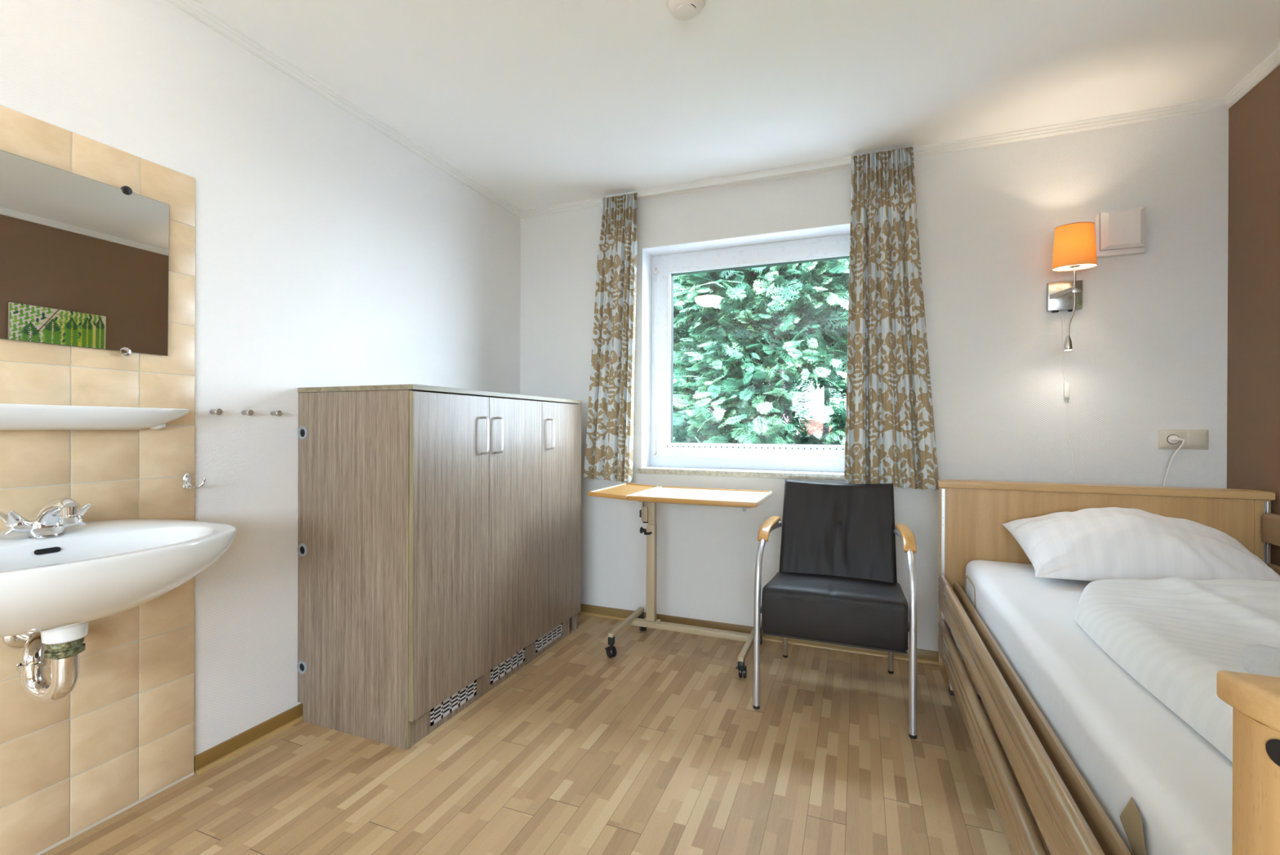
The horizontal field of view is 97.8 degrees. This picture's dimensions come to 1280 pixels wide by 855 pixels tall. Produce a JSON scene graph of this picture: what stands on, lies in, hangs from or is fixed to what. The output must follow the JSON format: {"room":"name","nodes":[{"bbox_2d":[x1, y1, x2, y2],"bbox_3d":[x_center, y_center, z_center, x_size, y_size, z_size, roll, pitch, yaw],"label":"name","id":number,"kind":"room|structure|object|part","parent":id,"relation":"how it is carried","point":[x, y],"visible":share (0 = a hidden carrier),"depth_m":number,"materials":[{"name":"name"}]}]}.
{"room":"care facility","nodes":[
{"label":"care facility","id":0,"kind":"room"},
{"bbox_2d":[0,0,520,755],"bbox_3d":[-1.844,-0.122,1.074,0.100,2.548,6.250,0,0,21],"label":"wall","id":1,"kind":"structure","parent":0,"point":[329,252],"depth_m":2.07,"materials":[{"name":"white paint"}]},
{"bbox_2d":[0,149,168,355],"bbox_3d":[-1.675,-0.465,1.301,0.024,0.504,0.996,0,0,21],"label":"mirror","id":2,"kind":"object","parent":1,"relation":"attached to","point":[84,261],"visible":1,"depth_m":1.56,"materials":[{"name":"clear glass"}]},
{"bbox_2d":[0,403,191,430],"bbox_3d":[-1.617,-0.025,1.302,0.135,0.064,1.040,0,0,21],"label":"shelf","id":3,"kind":"object","parent":1,"relation":"attached to","point":[12,416],"visible":1,"depth_m":1.49,"materials":[{"name":"white ceramic"}]},
{"bbox_2d":[0,104,195,854],"bbox_3d":[-1.772,0.163,1.112,0.011,1.978,1.592,0,0,21],"label":"wall tiles","id":4,"kind":"structure","parent":1,"relation":"attached to","point":[123,735],"depth_m":1.63,"materials":[{"name":"beige tile"}]},
{"bbox_2d":[2,632,85,702],"bbox_3d":[-1.506,0.587,1.403,0.286,0.174,0.094,0,0,27],"label":"trap","id":5,"kind":"object","parent":4,"relation":"attached to","point":[64,657],"visible":0.88,"depth_m":1.36,"materials":[{"name":"silver metal"}]},
{"bbox_2d":[0,518,235,644],"bbox_3d":[-1.402,0.391,1.363,0.494,0.251,0.704,0,0,21],"label":"washbasin","id":6,"kind":"object","parent":4,"relation":"attached to","point":[53,587],"visible":0.98,"depth_m":1.34,"materials":[{"name":"white ceramic"}]},
{"bbox_2d":[0,497,92,537],"bbox_3d":[-1.486,0.228,1.417,0.159,0.104,0.160,0,0,21],"label":"faucet","id":7,"kind":"object","parent":6,"relation":"on","point":[51,521],"visible":1,"depth_m":1.40,"materials":[{"name":"silver metal"}]},
{"bbox_3d":[-1.546,0.233,1.385,0.071,0.064,0.058,0,0,21],"label":"handle","id":8,"kind":"part","parent":7,"relation":"part of","materials":[{"name":"silver metal"}]},
{"bbox_3d":[-1.480,0.219,1.415,0.138,0.087,0.048,0,0,21],"label":"spout","id":9,"kind":"part","parent":7,"relation":"part of","materials":[{"name":"silver metal"}]},
{"bbox_3d":[-1.508,0.233,1.481,0.071,0.064,0.058,0,0,21],"label":"handle","id":10,"kind":"part","parent":7,"relation":"part of","materials":[{"name":"silver metal"}]},
{"bbox_2d":[182,472,205,488],"bbox_3d":[-1.462,0.174,1.825,0.046,0.052,0.061,0,0,43],"label":"robe hook","id":11,"kind":"object","parent":4,"relation":"attached to","point":[187,478],"visible":1,"depth_m":1.82,"materials":[{"name":"silver metal"}]},
{"bbox_3d":[-1.482,0.173,1.826,0.007,0.050,0.024,0,0,21],"label":"plate","id":12,"kind":"part","parent":11,"relation":"part of","materials":[{"name":"silver metal"}]},
{"bbox_2d":[209,408,222,414],"bbox_3d":[-1.446,-0.053,1.901,0.038,0.022,0.022,0,0,21],"label":"peg","id":13,"kind":"object","parent":1,"relation":"attached to","point":[218,411],"visible":1,"depth_m":1.89,"materials":[{"name":"silver metal"}]},
{"bbox_2d":[241,408,253,415],"bbox_3d":[-1.407,-0.053,1.998,0.038,0.022,0.022,0,0,21],"label":"peg","id":14,"kind":"object","parent":1,"relation":"attached to","point":[249,412],"visible":1,"depth_m":1.99,"materials":[{"name":"silver metal"}]},
{"bbox_2d":[194,702,302,774],"bbox_3d":[-1.126,1.123,2.746,0.024,0.056,1.914,0,0,21],"label":"baseboard","id":15,"kind":"structure","parent":1,"relation":"attached to","point":[226,749],"depth_m":2.01,"materials":[{"name":"brown wood"}]},
{"bbox_2d":[270,409,282,416],"bbox_3d":[-1.368,-0.053,2.097,0.038,0.022,0.022,0,0,21],"label":"peg","id":16,"kind":"object","parent":1,"relation":"attached to","point":[277,412],"visible":1,"depth_m":2.09,"materials":[{"name":"silver metal"}]},
{"bbox_2d":[164,0,521,218],"bbox_3d":[-1.788,-1.377,1.025,0.030,0.039,5.600,0,0,21],"label":"trim","id":17,"kind":"structure","parent":1,"relation":"attached to","point":[193,8],"depth_m":2.27,"materials":[{"name":"white paint"}]},
{"bbox_2d":[40,613,1050,854],"bbox_3d":[-0.172,1.184,0.417,3.705,0.050,6.250,0,0,21],"label":"floor","id":18,"kind":"structure","parent":0,"point":[660,745],"depth_m":1.88,"materials":[{"name":"laminate"}]},
{"bbox_2d":[297,383,582,749],"bbox_3d":[-0.827,0.498,2.689,0.614,1.308,1.305,0,0,21],"label":"cabinet","id":19,"kind":"object","parent":18,"relation":"on","point":[439,548],"visible":1,"depth_m":2.15,"materials":[{"name":"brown wood"}]},
{"bbox_3d":[-1.086,0.509,2.106,0.558,1.288,0.019,0,0,21],"label":"panel","id":20,"kind":"part","parent":19,"relation":"part of","materials":[{"name":"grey wood"}]},
{"bbox_3d":[-0.839,-0.146,2.694,0.581,0.019,1.303,0,0,21],"label":"panel","id":21,"kind":"part","parent":19,"relation":"part of","materials":[{"name":"laminate"}]},
{"bbox_3d":[-0.738,0.460,2.197,0.018,1.180,0.438,0,0,21],"label":"door","id":22,"kind":"part","parent":19,"relation":"part of","materials":[{"name":"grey wood"}]},
{"bbox_2d":[430,679,476,725],"bbox_3d":[-0.742,1.094,2.232,0.003,0.067,0.268,0,0,21],"label":"vent grille","id":23,"kind":"object","parent":19,"relation":"attached to","point":[447,708],"depth_m":2.22,"materials":[{"name":"silver"}]},
{"bbox_3d":[-0.650,0.034,2.345,0.037,0.160,0.012,0,0,21],"label":"handle","id":24,"kind":"part","parent":19,"relation":"part of","materials":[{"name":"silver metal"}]},
{"bbox_3d":[-0.613,0.034,2.438,0.037,0.160,0.012,0,0,21],"label":"handle","id":25,"kind":"part","parent":19,"relation":"part of","materials":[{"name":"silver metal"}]},
{"bbox_2d":[490,647,524,684],"bbox_3d":[-0.607,1.094,2.575,0.003,0.067,0.268,0,0,21],"label":"vent grille","id":26,"kind":"object","parent":19,"relation":"attached to","point":[509,665],"depth_m":2.57,"materials":[{"name":"silver"}]},
{"bbox_3d":[-0.579,0.460,2.601,0.018,1.180,0.425,0,0,21],"label":"door","id":27,"kind":"part","parent":19,"relation":"part of","materials":[{"name":"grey wood"}]},
{"bbox_2d":[535,622,562,652],"bbox_3d":[-0.472,1.094,2.917,0.003,0.067,0.268,0,0,21],"label":"vent grille","id":28,"kind":"object","parent":19,"relation":"attached to","point":[547,640],"depth_m":2.91,"materials":[{"name":"silver"}]},
{"bbox_3d":[-0.452,0.034,2.847,0.037,0.160,0.012,0,0,21],"label":"handle","id":29,"kind":"part","parent":19,"relation":"part of","materials":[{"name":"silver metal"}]},
{"bbox_3d":[-0.423,0.459,2.999,0.018,1.180,0.424,0,0,21],"label":"door","id":30,"kind":"part","parent":19,"relation":"part of","materials":[{"name":"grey wood"}]},
{"bbox_3d":[-0.618,0.508,3.295,0.558,1.288,0.019,0,0,21],"label":"panel","id":31,"kind":"part","parent":19,"relation":"part of","materials":[{"name":"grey wood"}]},
{"bbox_2d":[587,482,772,677],"bbox_3d":[0.224,0.739,2.895,0.844,0.833,0.537,0,0,21],"label":"table","id":32,"kind":"object","parent":18,"relation":"on","point":[649,495],"visible":0.92,"depth_m":2.90,"materials":[{"name":"beige laminate"}]},
{"bbox_3d":[0.034,0.553,2.976,0.081,0.038,0.033,0,0,36],"label":"height knob","id":33,"kind":"part","parent":32,"relation":"part of","materials":[{"name":"black plastic"}]},
{"bbox_3d":[0.061,0.775,2.985,0.048,0.511,0.040,0,0,21],"label":"post","id":34,"kind":"part","parent":32,"relation":"part of","materials":[{"name":"beige metal"}]},
{"bbox_3d":[0.066,0.460,2.984,0.038,0.190,0.032,0,0,21],"label":"post","id":35,"kind":"part","parent":32,"relation":"part of","materials":[{"name":"beige metal"}]},
{"bbox_3d":[0.291,0.365,2.849,0.600,0.018,0.315,0,0,21],"label":"support frame","id":36,"kind":"part","parent":32,"relation":"part of","materials":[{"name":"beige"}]},
{"bbox_2d":[752,479,916,738],"bbox_3d":[0.865,0.712,2.480,0.629,0.893,0.641,0,0,21],"label":"armchair","id":37,"kind":"object","parent":18,"relation":"on","point":[835,582],"visible":1,"depth_m":2.47,"materials":[{"name":"black leather"}]},
{"bbox_3d":[0.577,0.801,2.522,0.039,0.690,0.507,0,0,25],"label":"leg","id":38,"kind":"part","parent":37,"relation":"part of","materials":[{"name":"silver metal"}]},
{"bbox_3d":[0.598,0.465,2.578,0.049,0.071,0.326,0,0,24],"label":"armrest","id":39,"kind":"part","parent":37,"relation":"part of","materials":[{"name":"brown wood"}]},
{"bbox_3d":[0.715,0.932,2.763,0.026,0.437,0.138,0,0,21],"label":"leg","id":40,"kind":"part","parent":37,"relation":"part of","materials":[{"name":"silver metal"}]},
{"bbox_3d":[0.841,0.748,2.414,0.544,0.197,0.492,0,0,21],"label":"seat","id":41,"kind":"part","parent":37,"relation":"part of","materials":[{"name":"black leather"}]},
{"bbox_3d":[0.949,0.504,2.691,0.524,0.476,0.188,0,0,21],"label":"backrest","id":42,"kind":"part","parent":37,"relation":"part of","materials":[{"name":"black leather"}]},
{"bbox_3d":[1.165,0.934,2.586,0.026,0.437,0.138,0,0,21],"label":"leg","id":43,"kind":"part","parent":37,"relation":"part of","materials":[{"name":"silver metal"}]},
{"bbox_3d":[1.104,0.804,2.315,0.039,0.690,0.507,0,0,18],"label":"leg","id":44,"kind":"part","parent":37,"relation":"part of","materials":[{"name":"silver metal"}]},
{"bbox_3d":[1.129,0.467,2.370,0.049,0.071,0.326,0,0,19],"label":"armrest","id":45,"kind":"part","parent":37,"relation":"part of","materials":[{"name":"brown wood"}]},
{"bbox_2d":[937,479,1279,854],"bbox_3d":[1.458,0.701,1.307,1.113,0.925,2.270,0,0,21],"label":"hospital bed","id":46,"kind":"object","parent":18,"relation":"on","point":[1070,819],"visible":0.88,"depth_m":1.51,"materials":[{"name":"brown wood"}]},
{"bbox_3d":[1.376,0.971,2.433,0.045,0.340,0.045,0,0,21],"label":"leg","id":47,"kind":"part","parent":46,"relation":"part of","materials":[{"name":"brown wood"}]},
{"bbox_3d":[0.956,0.911,1.508,0.032,0.127,1.695,0,0,21],"label":"rail","id":48,"kind":"part","parent":46,"relation":"part of","materials":[{"name":"brown wood"}]},
{"bbox_3d":[0.957,0.712,1.507,0.032,0.127,1.695,0,0,21],"label":"rail","id":49,"kind":"part","parent":46,"relation":"part of","materials":[{"name":"brown wood"}]},
{"bbox_2d":[965,560,1232,854],"bbox_3d":[1.468,0.663,1.312,0.942,0.206,2.050,0,0,21],"label":"mattress","id":50,"kind":"object","parent":46,"relation":"on","point":[1166,789],"visible":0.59,"depth_m":1.11,"materials":[{"name":"white fabric"}]},
{"bbox_2d":[1001,506,1279,581],"bbox_3d":[1.837,0.429,2.065,0.765,0.256,0.380,0,0,17],"label":"pillow","id":51,"kind":"object","parent":50,"relation":"on","point":[1088,544],"visible":0.83,"depth_m":1.96,"materials":[{"name":"white fabric"}]},
{"bbox_2d":[1075,577,1279,761],"bbox_3d":[1.482,0.504,1.127,0.806,0.107,1.581,0,0,21],"label":"duvet","id":52,"kind":"object","parent":50,"relation":"on","point":[1174,636],"visible":0.91,"depth_m":1.35,"materials":[{"name":"white fabric"}]},
{"bbox_2d":[1241,644,1279,676],"bbox_3d":[1.348,0.461,0.964,0.557,0.070,0.461,0,0,21],"label":"fleece blanket","id":53,"kind":"object","parent":52,"relation":"on","point":[1260,659],"visible":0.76,"depth_m":1.06,"materials":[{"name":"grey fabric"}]},
{"bbox_3d":[1.851,0.545,2.300,1.010,0.554,0.024,0,0,21],"label":"panel","id":54,"kind":"part","parent":46,"relation":"part of","materials":[{"name":"brown wood"}]},
{"bbox_3d":[1.859,0.254,2.318,1.110,0.032,0.095,0,0,21],"label":"headboard","id":55,"kind":"part","parent":46,"relation":"part of","materials":[{"name":"brown wood"}]},
{"bbox_3d":[1.065,0.254,0.298,1.110,0.032,0.103,0,0,21],"label":"footboard","id":56,"kind":"part","parent":46,"relation":"part of","materials":[{"name":"brown wood"}]},
{"bbox_2d":[194,0,1279,210],"bbox_3d":[-0.162,-1.429,0.413,3.705,0.080,6.250,0,0,21],"label":"ceiling","id":57,"kind":"structure","parent":0,"point":[539,103],"depth_m":2.18,"materials":[{"name":"white paint"}]},
{"bbox_2d":[665,0,706,21],"bbox_3d":[0.148,-1.369,1.816,0.132,0.042,0.132,0,0,21],"label":"smoke detector","id":58,"kind":"object","parent":57,"relation":"attached to","point":[681,10],"visible":1,"depth_m":1.80,"materials":[{"name":"white plastic"}]},
{"bbox_2d":[605,146,911,198],"bbox_3d":[0.570,-1.372,3.062,1.670,0.039,0.021,0,0,21],"label":"rail","id":59,"kind":"object","parent":57,"relation":"attached to","point":[845,161],"visible":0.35,"depth_m":3.05,"materials":[{"name":"white paint"}]},
{"bbox_2d":[583,192,637,482],"bbox_3d":[-0.170,-0.527,3.297,0.326,1.697,0.069,0,0,21],"label":"curtain","id":60,"kind":"object","parent":59,"relation":"hanging from","point":[609,445],"visible":1,"depth_m":3.29,"materials":[{"name":"fabric"}]},
{"bbox_2d":[844,146,939,489],"bbox_3d":[1.239,-0.538,2.747,0.431,1.679,0.076,0,0,21],"label":"curtain","id":61,"kind":"object","parent":59,"relation":"hanging from","point":[890,437],"visible":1,"depth_m":2.75,"materials":[{"name":"fabric"}]},
{"bbox_2d":[520,108,1228,651],"bbox_3d":[0.912,-0.116,3.160,3.505,2.548,0.351,0,0,21],"label":"wall","id":62,"kind":"structure","parent":0,"point":[1148,336],"depth_m":2.68,"materials":[{"name":"white paint"}]},
{"bbox_2d":[635,233,849,480],"bbox_3d":[0.690,-0.394,3.167,1.436,1.334,0.260,0,0,21],"label":"window","id":63,"kind":"structure","parent":62,"relation":"in","point":[776,460],"depth_m":3.28,"materials":[{"name":"white plastic"}]},
{"bbox_3d":[0.681,0.259,3.149,1.436,0.028,0.220,0,0,21],"label":"sill","id":64,"kind":"part","parent":63,"relation":"part of","materials":[{"name":"stone"}]},
{"bbox_3d":[0.674,0.244,3.137,1.374,0.003,0.184,0,0,21],"label":"sill","id":65,"kind":"part","parent":63,"relation":"part of","materials":[{"name":"white stone"}]},
{"bbox_2d":[577,603,967,668],"bbox_3d":[0.840,1.130,2.988,3.505,0.056,0.024,0,0,21],"label":"baseboard","id":66,"kind":"structure","parent":62,"relation":"attached to","point":[922,655],"depth_m":3.09,"materials":[{"name":"brown wood"}]},
{"bbox_2d":[520,97,1227,218],"bbox_3d":[0.848,-1.371,2.981,3.505,0.039,0.030,0,0,21],"label":"trim","id":67,"kind":"structure","parent":62,"relation":"attached to","point":[1218,104],"depth_m":2.61,"materials":[{"name":"white paint"}]},
{"bbox_2d":[1046,222,1097,483],"bbox_3d":[1.904,-0.206,2.471,0.162,1.338,0.207,0,0,21],"label":"wall lamp","id":68,"kind":"object","parent":62,"relation":"attached to","point":[1074,249],"visible":0.95,"depth_m":2.42,"materials":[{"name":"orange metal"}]},
{"bbox_3d":[1.944,-0.376,2.559,0.016,0.318,0.009,0,0,21],"label":"power cord","id":69,"kind":"part","parent":68,"relation":"part of","materials":[{"name":"white plastic"}]},
{"bbox_3d":[1.943,-0.601,2.554,0.130,0.130,0.024,0,0,21],"label":"wall plate","id":70,"kind":"part","parent":68,"relation":"part of","materials":[{"name":"silver metal"}]},
{"bbox_3d":[1.899,-0.597,2.487,0.037,0.024,0.154,0,0,2],"label":"arm","id":71,"kind":"part","parent":68,"relation":"part of","materials":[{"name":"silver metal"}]},
{"bbox_2d":[1063,382,1069,397],"bbox_3d":[1.951,-0.170,2.552,0.018,0.070,0.018,0,0,21],"label":"switch","id":72,"kind":"object","parent":68,"relation":"attached to","point":[1066,385],"depth_m":2.54,"materials":[{"name":"white plastic"}]},
{"bbox_3d":[1.973,0.164,2.550,0.048,0.598,0.008,0,0,19],"label":"cord","id":73,"kind":"part","parent":68,"relation":"part of","materials":[{"name":"white plastic"}]},
{"bbox_3d":[1.891,-0.653,2.426,0.008,0.104,0.008,0,0,21],"label":"stem","id":74,"kind":"part","parent":68,"relation":"part of","materials":[{"name":"silver metal"}]},
{"bbox_2d":[1068,264,1080,267],"bbox_3d":[1.891,-0.724,2.426,0.042,0.050,0.042,0,0,21],"label":"bulb","id":75,"kind":"object","parent":68,"relation":"attached to","point":[1073,265],"depth_m":2.42,"materials":[{"name":"white plastic"}]},
{"bbox_3d":[1.889,-0.785,2.427,0.159,0.179,0.112,0,0,21],"label":"lamp shade","id":76,"kind":"part","parent":68,"relation":"part of","materials":[{"name":"orange fabric"}]},
{"bbox_2d":[1093,206,1146,257],"bbox_3d":[2.122,-0.859,2.462,0.176,0.192,0.064,0,0,21],"label":"wall box","id":77,"kind":"object","parent":62,"relation":"attached to","point":[1118,233],"visible":0.94,"depth_m":2.44,"materials":[{"name":"white plastic"}]},
{"bbox_2d":[1163,435,1184,486],"bbox_3d":[2.277,0.238,2.400,0.092,0.412,0.030,0,0,15],"label":"lead","id":78,"kind":"object","parent":62,"relation":"attached to","point":[1172,438],"visible":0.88,"depth_m":2.40,"materials":[{"name":"white plastic"}]},
{"bbox_2d":[1157,429,1208,449],"bbox_3d":[2.340,0.051,2.401,0.170,0.086,0.018,0,0,21],"label":"outlet","id":79,"kind":"object","parent":62,"relation":"attached to","point":[1197,439],"visible":1,"depth_m":2.40,"materials":[{"name":"beige plastic"}]},
{"bbox_2d":[1226,65,1279,565],"bbox_3d":[1.604,-0.108,-0.281,0.300,2.548,6.250,0,0,21],"label":"wall","id":80,"kind":"structure","parent":0,"point":[1253,368],"depth_m":2.19,"materials":[{"name":"brown paper"}]},
{"bbox_2d":[1223,46,1279,108],"bbox_3d":[1.446,-1.363,-0.246,0.030,0.039,5.600,0,0,21],"label":"trim","id":81,"kind":"structure","parent":80,"relation":"attached to","point":[1272,62],"depth_m":2.18,"materials":[{"name":"white paint"}]},
{"label":"outside","id":82,"kind":"structure","parent":0,"visible":0},
{"bbox_3d":[-1.835,1.561,-4.651,50.000,0.100,70.000,0,0,21],"label":"ground","id":83,"kind":"structure","parent":82,"visible":0},
{"bbox_2d":[672,257,849,444],"bbox_3d":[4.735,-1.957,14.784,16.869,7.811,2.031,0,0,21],"label":"hedge","id":84,"kind":"object","parent":83,"relation":"on","point":[813,268],"visible":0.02,"depth_m":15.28,"materials":[{"name":"green plant"}]},
{"bbox_2d":[724,273,817,441],"bbox_3d":[3.101,-1.925,12.309,2.556,6.860,2.185,0,0,21],"label":"tree","id":85,"kind":"object","parent":83,"relation":"on","point":[785,419],"visible":0.02,"depth_m":12.20,"materials":[{"name":"green plant"}]},
{"bbox_3d":[3.105,-2.981,12.308,2.556,4.748,2.185,0,0,21],"label":"crown","id":86,"kind":"part","parent":85,"relation":"part of","materials":[{"name":"green plant"}]},
{"bbox_2d":[784,265,842,444],"bbox_3d":[4.116,-1.004,8.348,2.547,5.032,1.834,0,0,-2],"label":"conifer tree","id":87,"kind":"object","parent":83,"relation":"on","point":[808,265],"visible":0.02,"depth_m":8.96,"materials":[{"name":"green plant"}]}
]}

